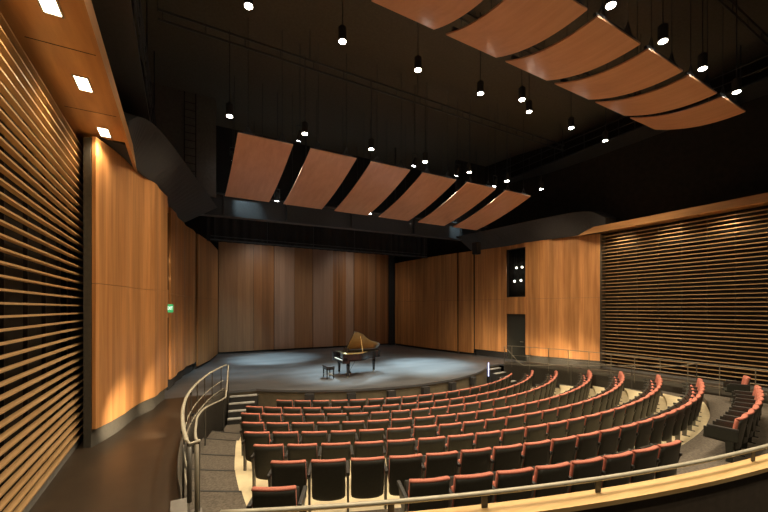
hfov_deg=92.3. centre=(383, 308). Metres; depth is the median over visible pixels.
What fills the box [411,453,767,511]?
wooden ledge
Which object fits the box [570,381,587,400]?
seat
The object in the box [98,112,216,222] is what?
bulkhead
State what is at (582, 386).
seat
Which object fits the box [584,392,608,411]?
seat
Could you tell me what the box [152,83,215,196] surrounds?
wall
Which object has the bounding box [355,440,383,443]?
cushion
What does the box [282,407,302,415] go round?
seat
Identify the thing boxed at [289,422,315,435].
seat
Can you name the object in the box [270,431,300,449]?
seat
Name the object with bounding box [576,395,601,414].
seat
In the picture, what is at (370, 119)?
spotlight
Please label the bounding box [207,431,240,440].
step
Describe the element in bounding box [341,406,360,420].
seat
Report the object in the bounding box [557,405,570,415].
cushion
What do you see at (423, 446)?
seat
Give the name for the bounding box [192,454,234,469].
step
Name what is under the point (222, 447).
step
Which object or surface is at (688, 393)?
seat
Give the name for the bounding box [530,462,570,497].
seat
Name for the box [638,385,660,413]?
seat
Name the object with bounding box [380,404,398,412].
seat
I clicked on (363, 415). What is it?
seat
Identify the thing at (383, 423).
cushion
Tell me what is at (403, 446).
seat
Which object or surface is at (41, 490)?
baseboard
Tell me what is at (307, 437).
seat
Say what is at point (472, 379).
speaker
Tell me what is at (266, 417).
seat
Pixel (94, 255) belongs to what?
wall
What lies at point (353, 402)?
seat
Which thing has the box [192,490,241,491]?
trim
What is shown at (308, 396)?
speaker
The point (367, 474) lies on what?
seat
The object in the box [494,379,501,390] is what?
seat
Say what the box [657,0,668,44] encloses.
pendant light
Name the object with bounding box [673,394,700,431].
seat
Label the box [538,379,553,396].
seat
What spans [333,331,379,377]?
grand piano
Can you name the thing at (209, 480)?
step
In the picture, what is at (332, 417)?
seat
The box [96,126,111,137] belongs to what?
soffit light
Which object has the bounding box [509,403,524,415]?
seat
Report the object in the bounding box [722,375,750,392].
seat
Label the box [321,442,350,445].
cushion
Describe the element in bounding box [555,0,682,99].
reflector
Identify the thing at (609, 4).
pendant light
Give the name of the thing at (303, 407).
cushion
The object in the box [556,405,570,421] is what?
seat
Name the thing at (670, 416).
cushion
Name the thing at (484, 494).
railing
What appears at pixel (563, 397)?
seat
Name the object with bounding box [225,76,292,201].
reflector
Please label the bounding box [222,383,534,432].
floor
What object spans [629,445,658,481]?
cushion
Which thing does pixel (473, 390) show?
seat
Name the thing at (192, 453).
trim
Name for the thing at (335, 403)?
seat
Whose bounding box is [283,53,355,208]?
reflector
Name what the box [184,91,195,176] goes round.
ladder
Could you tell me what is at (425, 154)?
pendant light
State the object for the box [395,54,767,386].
wall
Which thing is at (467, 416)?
seat
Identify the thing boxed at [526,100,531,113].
pendant light
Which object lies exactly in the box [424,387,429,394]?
grille
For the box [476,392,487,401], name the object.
seat
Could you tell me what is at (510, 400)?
seat
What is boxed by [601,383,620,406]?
seat
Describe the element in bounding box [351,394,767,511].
floor
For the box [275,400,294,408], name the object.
seat
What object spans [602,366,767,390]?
baseboard
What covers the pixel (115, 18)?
catwalk
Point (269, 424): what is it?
cushion
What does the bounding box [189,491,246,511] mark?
step
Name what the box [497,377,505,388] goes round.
seat
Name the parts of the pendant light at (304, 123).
rod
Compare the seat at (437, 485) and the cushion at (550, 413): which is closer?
the seat at (437, 485)
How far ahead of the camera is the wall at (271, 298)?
24.45 m
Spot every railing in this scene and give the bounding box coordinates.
[180,364,228,511]
[220,444,767,511]
[504,345,767,395]
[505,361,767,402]
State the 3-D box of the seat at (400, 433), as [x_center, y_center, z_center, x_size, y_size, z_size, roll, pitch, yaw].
[0.236,2.808,7.597,0.553,0.825,0.499,0,0,-11]
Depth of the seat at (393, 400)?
11.47 m
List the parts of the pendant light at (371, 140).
rod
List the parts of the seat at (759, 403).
armrest, panel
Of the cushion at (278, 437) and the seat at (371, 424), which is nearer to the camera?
the cushion at (278, 437)
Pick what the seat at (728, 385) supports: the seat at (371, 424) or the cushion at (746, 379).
the cushion at (746, 379)
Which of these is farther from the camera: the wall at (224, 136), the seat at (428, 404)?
the wall at (224, 136)
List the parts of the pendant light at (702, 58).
rod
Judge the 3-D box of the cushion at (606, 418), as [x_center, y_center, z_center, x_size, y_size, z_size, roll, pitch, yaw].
[4.935,2.518,8.211,0.496,0.505,0.197,0,0,-32]
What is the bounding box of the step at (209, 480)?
[185,469,238,490]
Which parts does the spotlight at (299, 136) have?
rod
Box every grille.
[389,391,395,397]
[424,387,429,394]
[452,383,455,390]
[477,243,480,253]
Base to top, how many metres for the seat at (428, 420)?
0.825 m
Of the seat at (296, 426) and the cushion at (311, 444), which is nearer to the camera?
the cushion at (311, 444)
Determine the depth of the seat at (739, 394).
9.55 m
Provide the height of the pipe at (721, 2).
0.925 m
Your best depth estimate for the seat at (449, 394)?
12.34 m
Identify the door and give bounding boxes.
[508,314,526,360]
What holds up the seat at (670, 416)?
on the floor at (669, 399)
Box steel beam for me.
[200,135,487,240]
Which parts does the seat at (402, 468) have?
armrest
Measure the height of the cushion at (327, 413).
0.505 m
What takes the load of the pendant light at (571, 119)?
in the ceiling
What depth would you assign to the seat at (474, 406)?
10.48 m
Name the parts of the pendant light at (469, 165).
rod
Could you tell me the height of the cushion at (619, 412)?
0.505 m
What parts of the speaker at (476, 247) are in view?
rod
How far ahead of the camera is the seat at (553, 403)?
10.54 m
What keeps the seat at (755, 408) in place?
on the floor at (698, 447)
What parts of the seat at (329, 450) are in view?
armrest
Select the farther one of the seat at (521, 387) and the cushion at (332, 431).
the seat at (521, 387)
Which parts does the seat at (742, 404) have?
armrest, panel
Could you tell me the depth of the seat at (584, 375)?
15.05 m
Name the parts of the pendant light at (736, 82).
rod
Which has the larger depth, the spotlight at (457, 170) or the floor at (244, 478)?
the spotlight at (457, 170)
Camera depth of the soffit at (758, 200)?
13.66 m
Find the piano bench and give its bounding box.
[322,364,334,378]
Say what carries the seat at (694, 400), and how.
on the floor at (669, 399)
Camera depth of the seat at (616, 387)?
11.09 m
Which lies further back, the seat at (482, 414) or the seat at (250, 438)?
the seat at (482, 414)
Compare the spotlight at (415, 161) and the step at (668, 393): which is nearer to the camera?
the step at (668, 393)
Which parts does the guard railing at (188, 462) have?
post, rail, post, post, rail, rail, rail, post, hand rail, post, post, post, post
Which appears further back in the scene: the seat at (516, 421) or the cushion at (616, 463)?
the seat at (516, 421)
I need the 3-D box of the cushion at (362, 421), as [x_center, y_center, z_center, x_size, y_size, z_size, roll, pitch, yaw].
[-0.692,2.777,8.313,0.496,0.505,0.197,0,0,-8]
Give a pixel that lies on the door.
(516, 322)
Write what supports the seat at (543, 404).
on the floor at (563, 388)
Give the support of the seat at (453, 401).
on the floor
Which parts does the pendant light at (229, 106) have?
rod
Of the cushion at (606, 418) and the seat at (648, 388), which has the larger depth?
the seat at (648, 388)
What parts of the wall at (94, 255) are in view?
slat rail, return panel, veneer panel, veneer panel, veneer panel, veneer panel, veneer panel, veneer panel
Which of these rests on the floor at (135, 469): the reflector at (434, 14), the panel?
the panel
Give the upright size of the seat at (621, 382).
0.825 m
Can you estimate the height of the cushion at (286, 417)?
0.505 m
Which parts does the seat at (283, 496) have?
armrest, armrest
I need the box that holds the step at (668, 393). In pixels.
[660,391,702,401]
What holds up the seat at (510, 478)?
on the floor at (698, 447)
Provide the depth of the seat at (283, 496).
4.09 m
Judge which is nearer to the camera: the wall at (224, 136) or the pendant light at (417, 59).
the pendant light at (417, 59)
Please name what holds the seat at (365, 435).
on the floor at (238, 459)
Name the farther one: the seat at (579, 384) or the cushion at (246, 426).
the seat at (579, 384)
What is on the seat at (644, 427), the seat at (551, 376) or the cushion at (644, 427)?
the cushion at (644, 427)
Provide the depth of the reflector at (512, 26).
7.21 m
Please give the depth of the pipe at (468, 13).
11.81 m
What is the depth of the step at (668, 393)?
12.72 m
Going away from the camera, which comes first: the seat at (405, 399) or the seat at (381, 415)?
the seat at (381, 415)
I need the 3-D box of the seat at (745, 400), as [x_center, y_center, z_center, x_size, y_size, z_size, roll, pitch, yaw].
[8.996,2.408,9.136,0.580,0.825,0.553,0,0,43]
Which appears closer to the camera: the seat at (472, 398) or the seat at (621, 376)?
the seat at (472, 398)
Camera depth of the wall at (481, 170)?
21.84 m
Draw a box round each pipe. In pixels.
[157,0,564,150]
[210,222,426,257]
[458,12,632,98]
[717,0,767,46]
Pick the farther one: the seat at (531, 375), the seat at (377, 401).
the seat at (531, 375)
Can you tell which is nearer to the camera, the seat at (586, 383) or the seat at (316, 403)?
the seat at (316, 403)
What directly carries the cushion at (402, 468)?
on the seat at (402, 468)
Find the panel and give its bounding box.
[389,255,394,344]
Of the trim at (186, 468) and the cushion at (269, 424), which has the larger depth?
the cushion at (269, 424)
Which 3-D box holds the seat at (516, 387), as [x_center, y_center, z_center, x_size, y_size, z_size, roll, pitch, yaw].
[4.707,3.183,13.632,0.500,0.825,0.553,0,0,41]
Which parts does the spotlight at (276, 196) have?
rod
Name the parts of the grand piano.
leg, leg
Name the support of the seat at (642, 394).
on the floor at (244, 478)
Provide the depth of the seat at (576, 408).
9.29 m
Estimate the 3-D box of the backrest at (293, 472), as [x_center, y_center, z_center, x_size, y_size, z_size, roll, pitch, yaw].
[-1.348,2.397,5.239,0.496,0.505,0.197,0,0,-3]
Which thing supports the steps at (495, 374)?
on the floor at (235, 428)
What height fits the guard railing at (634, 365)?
1.783 m
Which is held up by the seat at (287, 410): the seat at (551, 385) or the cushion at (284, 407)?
the cushion at (284, 407)
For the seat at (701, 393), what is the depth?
9.40 m
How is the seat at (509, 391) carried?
on the floor
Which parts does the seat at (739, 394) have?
panel, panel, armrest, armrest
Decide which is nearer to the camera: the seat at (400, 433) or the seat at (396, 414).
the seat at (400, 433)
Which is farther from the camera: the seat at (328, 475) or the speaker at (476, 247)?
the speaker at (476, 247)
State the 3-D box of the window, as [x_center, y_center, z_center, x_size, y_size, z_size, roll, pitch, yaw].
[7.130,-1.900,19.688,0.060,2.600,1.250,0,0,-29]
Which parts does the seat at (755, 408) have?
panel, armrest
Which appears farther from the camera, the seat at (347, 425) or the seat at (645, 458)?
the seat at (347, 425)
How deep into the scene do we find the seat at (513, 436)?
6.91 m
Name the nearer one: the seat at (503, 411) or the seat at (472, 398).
the seat at (503, 411)
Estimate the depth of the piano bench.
14.36 m
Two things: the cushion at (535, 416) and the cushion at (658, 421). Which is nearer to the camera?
the cushion at (658, 421)
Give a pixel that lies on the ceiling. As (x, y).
(380, 45)
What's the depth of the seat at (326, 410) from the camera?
10.33 m
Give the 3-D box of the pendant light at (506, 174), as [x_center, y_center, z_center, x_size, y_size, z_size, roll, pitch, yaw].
[5.139,-6.506,15.415,0.190,2.388,0.190,0,0,-29]
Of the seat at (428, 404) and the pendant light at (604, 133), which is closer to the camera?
the seat at (428, 404)
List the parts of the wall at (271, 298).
panel, panel, panel, frame, panel, panel, panel, panel, panel, panel, panel, panel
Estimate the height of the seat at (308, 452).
0.825 m
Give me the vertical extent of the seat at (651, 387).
0.825 m
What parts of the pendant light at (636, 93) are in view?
rod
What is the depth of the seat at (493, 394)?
12.30 m
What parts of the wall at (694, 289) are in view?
veneer panel, veneer panel, veneer panel, veneer panel, veneer panel, veneer panel, veneer panel, veneer panel, veneer panel, veneer panel, return panel, slat rail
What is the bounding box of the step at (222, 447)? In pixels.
[200,439,235,454]
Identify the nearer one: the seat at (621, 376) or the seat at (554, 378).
the seat at (621, 376)
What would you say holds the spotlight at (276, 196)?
hanging from the ceiling
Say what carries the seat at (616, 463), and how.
on the floor at (698, 447)
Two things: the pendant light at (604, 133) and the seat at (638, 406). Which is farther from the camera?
the pendant light at (604, 133)
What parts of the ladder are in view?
rail, rail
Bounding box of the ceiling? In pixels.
[131,0,767,177]
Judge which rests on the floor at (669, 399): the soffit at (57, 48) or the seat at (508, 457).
the seat at (508, 457)
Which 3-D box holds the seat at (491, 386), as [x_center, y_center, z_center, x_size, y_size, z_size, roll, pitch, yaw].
[3.889,3.183,13.924,0.500,0.825,0.553,0,0,44]
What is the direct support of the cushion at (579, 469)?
on the seat at (579, 469)
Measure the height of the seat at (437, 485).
0.825 m
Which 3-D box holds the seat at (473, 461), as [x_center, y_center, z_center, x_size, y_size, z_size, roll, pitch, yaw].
[1.335,2.558,5.806,0.553,0.825,0.500,0,0,-14]
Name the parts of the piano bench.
seat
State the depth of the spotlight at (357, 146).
19.55 m
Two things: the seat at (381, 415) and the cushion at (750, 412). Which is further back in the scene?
the seat at (381, 415)
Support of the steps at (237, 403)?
on the floor at (235, 428)
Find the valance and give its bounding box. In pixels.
[207,216,426,257]
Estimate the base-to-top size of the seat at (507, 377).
0.825 m
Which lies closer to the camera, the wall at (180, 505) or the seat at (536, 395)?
the wall at (180, 505)
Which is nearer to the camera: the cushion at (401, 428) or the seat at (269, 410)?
the cushion at (401, 428)
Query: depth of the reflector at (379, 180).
14.20 m
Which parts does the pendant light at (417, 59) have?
rod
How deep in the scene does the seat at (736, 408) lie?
8.20 m
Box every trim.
[186,468,234,470]
[192,453,234,455]
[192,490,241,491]
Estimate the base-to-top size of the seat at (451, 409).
0.825 m
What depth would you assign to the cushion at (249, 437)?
7.14 m
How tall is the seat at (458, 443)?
0.825 m
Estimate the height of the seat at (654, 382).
0.825 m
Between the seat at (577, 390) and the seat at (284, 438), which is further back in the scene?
the seat at (577, 390)
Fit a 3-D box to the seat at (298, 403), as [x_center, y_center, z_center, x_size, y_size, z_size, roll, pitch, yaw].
[-2.483,3.183,11.330,0.553,0.825,0.499,0,0,2]
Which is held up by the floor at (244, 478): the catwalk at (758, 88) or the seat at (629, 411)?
the seat at (629, 411)
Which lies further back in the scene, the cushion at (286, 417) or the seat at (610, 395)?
the seat at (610, 395)
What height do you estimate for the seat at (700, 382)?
0.825 m
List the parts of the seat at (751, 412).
panel, armrest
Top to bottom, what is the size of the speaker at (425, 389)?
0.750 m
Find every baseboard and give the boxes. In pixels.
[12,432,82,511]
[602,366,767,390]
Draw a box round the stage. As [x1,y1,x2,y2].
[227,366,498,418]
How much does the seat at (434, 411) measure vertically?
0.825 m
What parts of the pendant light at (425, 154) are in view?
rod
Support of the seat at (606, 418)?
on the floor at (244, 478)
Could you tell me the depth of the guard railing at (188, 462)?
5.11 m
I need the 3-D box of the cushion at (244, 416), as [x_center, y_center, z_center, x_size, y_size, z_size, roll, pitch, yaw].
[-3.429,2.938,9.508,0.496,0.505,0.197,0,0,7]
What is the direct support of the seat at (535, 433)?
on the floor at (244, 478)
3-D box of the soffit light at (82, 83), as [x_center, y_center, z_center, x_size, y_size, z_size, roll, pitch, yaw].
[-4.656,-3.474,5.710,0.200,0.012,0.440,0,0,-29]
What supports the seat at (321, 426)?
on the floor at (563, 388)
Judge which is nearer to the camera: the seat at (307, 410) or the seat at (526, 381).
the seat at (307, 410)
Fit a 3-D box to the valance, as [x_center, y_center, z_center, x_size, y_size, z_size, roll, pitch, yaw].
[-2.909,-4.560,21.265,13.200,2.480,0.130,0,0,-29]
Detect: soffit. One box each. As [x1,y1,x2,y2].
[0,0,136,171]
[573,193,767,236]
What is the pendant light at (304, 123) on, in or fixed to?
hanging from the pipe at (158, 9)
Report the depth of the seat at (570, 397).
11.26 m
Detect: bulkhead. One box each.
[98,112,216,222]
[456,211,616,250]
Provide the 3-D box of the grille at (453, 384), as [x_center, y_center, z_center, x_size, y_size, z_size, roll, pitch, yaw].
[2.696,3.010,14.165,0.260,0.280,0.010,0,0,-40]
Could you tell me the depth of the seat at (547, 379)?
14.63 m
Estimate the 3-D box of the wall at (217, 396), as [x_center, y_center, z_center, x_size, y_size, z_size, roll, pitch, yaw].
[-3.587,3.200,7.190,0.742,1.200,10.071,0,0,-22]
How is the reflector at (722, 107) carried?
hanging from the ceiling
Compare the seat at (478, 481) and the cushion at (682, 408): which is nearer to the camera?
the seat at (478, 481)
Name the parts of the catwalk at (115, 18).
post, guard rail, post, guard rail, guard rail, post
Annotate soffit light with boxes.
[37,0,64,18]
[71,74,93,92]
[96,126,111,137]
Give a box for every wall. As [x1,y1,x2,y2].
[0,12,217,511]
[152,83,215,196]
[170,498,186,511]
[178,388,226,511]
[185,216,397,353]
[216,126,454,221]
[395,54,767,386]
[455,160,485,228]
[574,472,767,511]
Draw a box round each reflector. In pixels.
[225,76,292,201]
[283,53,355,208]
[334,155,409,215]
[371,0,482,28]
[379,124,455,220]
[418,176,495,225]
[446,0,586,57]
[453,117,530,229]
[506,0,640,80]
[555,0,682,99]
[595,0,716,115]
[630,34,745,129]
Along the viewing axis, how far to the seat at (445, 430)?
7.65 m
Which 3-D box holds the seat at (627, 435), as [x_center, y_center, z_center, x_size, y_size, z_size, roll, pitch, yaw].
[4.420,2.558,6.978,0.553,0.825,0.499,0,0,-27]
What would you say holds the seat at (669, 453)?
on the floor at (698, 447)
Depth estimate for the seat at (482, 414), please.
9.13 m
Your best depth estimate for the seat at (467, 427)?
7.81 m
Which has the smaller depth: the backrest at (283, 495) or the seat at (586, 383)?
the backrest at (283, 495)
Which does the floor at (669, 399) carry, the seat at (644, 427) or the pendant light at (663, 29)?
the seat at (644, 427)
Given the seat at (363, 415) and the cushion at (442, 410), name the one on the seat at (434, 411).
the cushion at (442, 410)
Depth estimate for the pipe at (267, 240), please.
20.51 m
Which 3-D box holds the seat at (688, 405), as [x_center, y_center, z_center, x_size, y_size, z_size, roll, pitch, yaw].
[6.731,2.558,8.471,0.553,0.825,0.500,0,0,-38]
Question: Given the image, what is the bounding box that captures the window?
[508,247,524,296]
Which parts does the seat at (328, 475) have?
armrest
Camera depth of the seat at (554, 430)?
7.33 m
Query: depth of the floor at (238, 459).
7.91 m
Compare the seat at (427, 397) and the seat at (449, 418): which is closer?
the seat at (449, 418)
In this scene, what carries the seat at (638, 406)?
on the floor at (244, 478)
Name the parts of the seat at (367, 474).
armrest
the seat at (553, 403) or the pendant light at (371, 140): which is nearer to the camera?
the seat at (553, 403)
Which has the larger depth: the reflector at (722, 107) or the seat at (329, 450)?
the reflector at (722, 107)
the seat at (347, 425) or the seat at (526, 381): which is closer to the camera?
the seat at (347, 425)
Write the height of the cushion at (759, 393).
0.505 m
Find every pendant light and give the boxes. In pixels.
[226,30,232,117]
[244,0,252,9]
[302,56,307,134]
[338,0,345,43]
[368,78,373,150]
[414,22,421,71]
[423,96,427,162]
[467,111,471,172]
[477,13,483,94]
[505,172,508,181]
[518,51,525,101]
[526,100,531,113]
[539,180,542,189]
[568,76,573,128]
[602,107,607,141]
[605,0,616,8]
[633,1,640,95]
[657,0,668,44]
[697,0,707,70]
[732,0,741,93]
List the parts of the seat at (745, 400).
panel, armrest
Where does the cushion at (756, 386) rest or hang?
on the seat at (739, 394)
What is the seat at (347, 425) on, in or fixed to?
on the floor at (563, 388)
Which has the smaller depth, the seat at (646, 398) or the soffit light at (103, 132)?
the soffit light at (103, 132)
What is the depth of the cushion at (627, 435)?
6.77 m
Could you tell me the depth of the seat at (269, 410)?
10.34 m
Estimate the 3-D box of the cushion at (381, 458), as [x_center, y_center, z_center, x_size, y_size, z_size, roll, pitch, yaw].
[-0.239,2.397,5.347,0.496,0.505,0.197,0,0,-8]
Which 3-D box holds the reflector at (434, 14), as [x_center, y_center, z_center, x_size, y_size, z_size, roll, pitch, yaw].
[0.954,-7.044,6.539,1.500,3.113,2.262,0,0,-29]
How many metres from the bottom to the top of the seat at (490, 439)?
0.825 m
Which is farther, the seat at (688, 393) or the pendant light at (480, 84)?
the pendant light at (480, 84)
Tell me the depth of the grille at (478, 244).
19.76 m
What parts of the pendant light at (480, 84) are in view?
rod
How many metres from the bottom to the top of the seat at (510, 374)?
0.825 m
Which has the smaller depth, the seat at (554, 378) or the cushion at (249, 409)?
the cushion at (249, 409)
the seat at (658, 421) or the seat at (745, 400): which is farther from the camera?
the seat at (745, 400)
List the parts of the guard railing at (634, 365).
hand rail, rail, rail, rail, post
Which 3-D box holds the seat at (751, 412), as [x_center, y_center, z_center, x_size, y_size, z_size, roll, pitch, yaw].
[6.934,2.408,7.319,0.553,0.825,0.580,0,0,-36]
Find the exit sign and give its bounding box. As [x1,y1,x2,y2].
[168,304,172,312]
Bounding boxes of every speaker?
[305,393,313,402]
[347,392,355,402]
[387,390,395,397]
[421,386,429,394]
[448,382,455,390]
[470,376,475,384]
[472,149,480,254]
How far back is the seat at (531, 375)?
15.29 m
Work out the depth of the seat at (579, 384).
12.96 m
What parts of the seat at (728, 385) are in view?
panel, armrest, panel, armrest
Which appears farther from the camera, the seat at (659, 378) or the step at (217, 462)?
the seat at (659, 378)
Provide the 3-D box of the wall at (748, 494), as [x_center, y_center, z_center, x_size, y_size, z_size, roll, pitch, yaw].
[6.057,2.480,5.991,16.658,1.799,2.259,0,0,-31]
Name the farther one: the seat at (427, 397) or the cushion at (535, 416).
the seat at (427, 397)
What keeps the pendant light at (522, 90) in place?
in the ceiling
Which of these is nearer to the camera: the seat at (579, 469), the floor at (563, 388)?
the seat at (579, 469)
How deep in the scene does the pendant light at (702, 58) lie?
8.61 m
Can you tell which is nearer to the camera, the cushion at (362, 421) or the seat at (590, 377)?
the cushion at (362, 421)
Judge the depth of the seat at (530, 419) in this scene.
8.45 m
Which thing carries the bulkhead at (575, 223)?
attached to the wall at (694, 289)
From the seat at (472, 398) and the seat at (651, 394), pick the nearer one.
the seat at (651, 394)
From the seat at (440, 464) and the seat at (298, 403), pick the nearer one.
the seat at (440, 464)
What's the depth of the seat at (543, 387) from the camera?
12.83 m
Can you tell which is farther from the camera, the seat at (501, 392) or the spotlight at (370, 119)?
the spotlight at (370, 119)
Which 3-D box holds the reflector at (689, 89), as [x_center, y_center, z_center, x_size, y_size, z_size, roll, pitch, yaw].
[7.324,-7.044,10.063,1.500,3.113,2.262,0,0,-29]
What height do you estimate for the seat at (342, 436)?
0.825 m
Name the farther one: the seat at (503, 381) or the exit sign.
the seat at (503, 381)
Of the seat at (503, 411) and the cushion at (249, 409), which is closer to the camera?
the seat at (503, 411)
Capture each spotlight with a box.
[274,92,279,200]
[296,44,302,141]
[357,146,357,181]
[370,119,372,214]
[412,153,417,166]
[454,100,459,175]
[492,175,497,186]
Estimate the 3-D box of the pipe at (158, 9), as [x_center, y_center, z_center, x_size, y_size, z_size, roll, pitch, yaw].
[1.338,-7.982,13.375,16.309,1.225,0.060,0,0,-29]
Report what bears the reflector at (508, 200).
hanging from the ceiling
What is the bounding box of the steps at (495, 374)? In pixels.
[487,367,515,385]
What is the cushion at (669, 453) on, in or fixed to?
on the seat at (669, 453)
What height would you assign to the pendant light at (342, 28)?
2.388 m
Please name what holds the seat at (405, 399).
on the floor
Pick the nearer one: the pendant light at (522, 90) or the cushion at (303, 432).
the cushion at (303, 432)
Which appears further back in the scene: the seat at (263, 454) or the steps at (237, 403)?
the steps at (237, 403)
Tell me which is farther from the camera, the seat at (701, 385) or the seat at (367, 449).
the seat at (701, 385)
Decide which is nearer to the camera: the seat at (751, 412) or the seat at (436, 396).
the seat at (751, 412)
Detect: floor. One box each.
[29,343,767,511]
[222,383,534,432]
[235,385,594,455]
[235,386,627,470]
[235,388,666,490]
[239,386,559,440]
[242,394,709,511]
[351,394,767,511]
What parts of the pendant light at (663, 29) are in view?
rod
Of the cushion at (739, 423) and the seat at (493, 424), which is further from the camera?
the seat at (493, 424)
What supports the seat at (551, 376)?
on the floor at (557, 390)
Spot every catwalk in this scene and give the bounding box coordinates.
[91,0,156,126]
[503,45,767,182]
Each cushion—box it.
[241,412,259,420]
[242,422,264,430]
[244,431,269,443]
[246,406,262,412]
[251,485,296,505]
[253,444,283,460]
[266,422,288,427]
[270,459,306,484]
[272,431,298,443]
[283,414,302,421]
[284,407,300,408]
[287,443,316,446]
[291,422,313,423]
[301,431,326,433]
[303,407,320,408]
[311,458,345,462]
[317,421,338,423]
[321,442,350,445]
[327,413,346,414]
[331,430,355,432]
[342,420,363,422]
[351,456,384,460]
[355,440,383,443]
[359,428,383,438]
[367,419,388,427]
[387,426,410,430]
[388,453,422,482]
[411,408,428,416]
[430,406,446,414]
[524,411,541,421]
[541,408,557,418]
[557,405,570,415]
[568,456,603,492]
[570,401,582,411]
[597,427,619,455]
[598,409,613,430]
[601,451,632,487]
[611,405,625,427]
[617,422,637,450]
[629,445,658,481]
[634,418,652,445]
[649,414,665,440]
[655,440,681,475]
[662,410,676,433]
[673,405,684,410]
[733,414,747,428]
[741,375,750,384]
[744,409,754,414]
[750,405,759,409]
[752,385,761,395]
[754,389,763,399]
[754,400,762,405]
[755,392,764,402]
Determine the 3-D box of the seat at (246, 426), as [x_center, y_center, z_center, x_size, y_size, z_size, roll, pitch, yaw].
[-2.931,2.938,8.389,0.553,0.825,0.499,0,0,4]
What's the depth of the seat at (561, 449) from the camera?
6.09 m
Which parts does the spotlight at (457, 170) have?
rod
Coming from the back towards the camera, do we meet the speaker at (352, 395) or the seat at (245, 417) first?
the speaker at (352, 395)
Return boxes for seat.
[239,412,261,428]
[240,422,266,455]
[241,431,272,470]
[245,406,264,414]
[247,485,306,508]
[250,444,286,486]
[260,413,282,423]
[264,406,283,415]
[264,422,291,433]
[267,459,307,498]
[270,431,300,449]
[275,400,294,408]
[281,414,304,424]
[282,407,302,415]
[284,443,317,478]
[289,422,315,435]
[293,400,312,411]
[299,431,327,458]
[302,407,321,415]
[303,413,324,427]
[307,458,345,511]
[311,400,329,410]
[315,421,338,442]
[318,442,350,476]
[322,407,340,421]
[325,413,346,430]
[328,430,355,459]
[330,400,347,412]
[339,420,363,439]
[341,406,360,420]
[346,412,367,425]
[346,456,384,511]
[347,399,365,410]
[350,440,383,457]
[355,428,383,441]
[361,405,379,418]
[364,419,388,434]
[366,398,383,406]
[368,411,388,424]
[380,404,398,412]
[383,397,400,405]
[383,426,410,447]
[383,438,414,463]
[384,453,422,508]
[388,417,411,428]
[389,409,409,420]
[397,476,449,511]
[399,402,416,410]
[400,395,416,405]
[409,408,428,419]
[410,424,436,439]
[412,416,434,428]
[414,436,445,454]
[416,401,433,409]
[417,394,431,403]
[421,450,457,478]
[428,406,446,417]
[432,392,445,400]
[433,399,448,406]
[434,413,455,425]
[436,422,461,437]
[444,433,473,451]
[445,390,458,399]
[446,404,463,414]
[448,471,493,507]
[449,397,463,404]
[455,411,475,423]
[456,447,491,474]
[458,388,469,396]
[460,419,483,434]
[463,395,475,403]
[463,401,478,412]
[469,386,479,395]
[473,430,500,448]
[475,409,493,420]
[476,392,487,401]
[478,399,492,410]
[479,384,487,393]
[483,417,504,431]
[487,381,495,391]
[487,390,497,399]
[489,443,522,471]
[491,467,533,502]
[492,397,505,408]
[493,406,509,417]
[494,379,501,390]
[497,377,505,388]
[497,388,506,397]
[498,373,511,386]
[499,375,509,387]
[499,427,524,445]
[504,394,516,406]
[504,414,524,428]
[506,385,513,395]
[509,383,519,394]
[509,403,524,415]
[513,378,527,391]
[514,381,524,392]
[515,392,525,404]
[516,376,530,390]
[519,374,532,389]
[520,439,550,468]
[523,411,541,426]
[523,423,546,442]
[524,400,537,413]
[525,389,533,402]
[528,386,540,401]
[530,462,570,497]
[531,384,545,399]
[537,382,550,398]
[537,398,549,410]
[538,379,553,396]
[541,377,555,397]
[541,408,557,423]
[543,375,556,396]
[545,370,557,391]
[545,420,566,439]
[546,456,603,492]
[548,395,559,408]
[548,435,576,464]
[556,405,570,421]
[558,389,574,404]
[558,392,567,406]
[560,387,580,403]
[565,384,584,401]
[565,416,584,436]
[569,401,582,418]
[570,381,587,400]
[573,379,590,397]
[573,431,599,459]
[576,376,591,398]
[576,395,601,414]
[576,451,632,487]
[577,370,590,378]
[577,398,592,415]
[583,413,600,433]
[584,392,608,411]
[586,427,619,455]
[591,389,613,409]
[591,409,613,430]
[597,386,617,408]
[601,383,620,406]
[601,405,625,427]
[603,445,658,483]
[604,381,623,405]
[604,422,637,451]
[607,371,622,380]
[607,378,624,404]
[608,376,624,401]
[609,373,624,398]
[611,402,635,424]
[614,418,652,449]
[615,398,643,421]
[623,395,649,418]
[628,414,665,444]
[628,440,681,478]
[629,392,654,417]
[634,388,657,416]
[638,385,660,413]
[641,382,661,412]
[641,410,676,443]
[643,374,660,384]
[643,380,662,408]
[644,377,661,404]
[651,405,684,442]
[660,401,691,441]
[667,398,697,436]
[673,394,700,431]
[677,391,703,426]
[680,387,704,421]
[681,378,702,389]
[682,384,704,416]
[683,381,704,412]
[703,414,747,462]
[713,409,754,456]
[720,405,759,448]
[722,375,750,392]
[725,400,762,443]
[729,396,763,437]
[730,385,761,401]
[731,389,763,426]
[731,392,764,431]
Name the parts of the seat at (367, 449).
armrest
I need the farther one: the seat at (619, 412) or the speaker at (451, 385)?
the speaker at (451, 385)
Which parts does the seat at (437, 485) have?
armrest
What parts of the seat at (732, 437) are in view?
panel, armrest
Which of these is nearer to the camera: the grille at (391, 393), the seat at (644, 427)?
the seat at (644, 427)
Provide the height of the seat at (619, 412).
0.825 m
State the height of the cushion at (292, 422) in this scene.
0.505 m
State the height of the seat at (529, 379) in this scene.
0.825 m
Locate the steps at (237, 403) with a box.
[227,394,257,424]
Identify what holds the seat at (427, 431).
on the floor at (238, 459)
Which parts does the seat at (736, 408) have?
armrest, panel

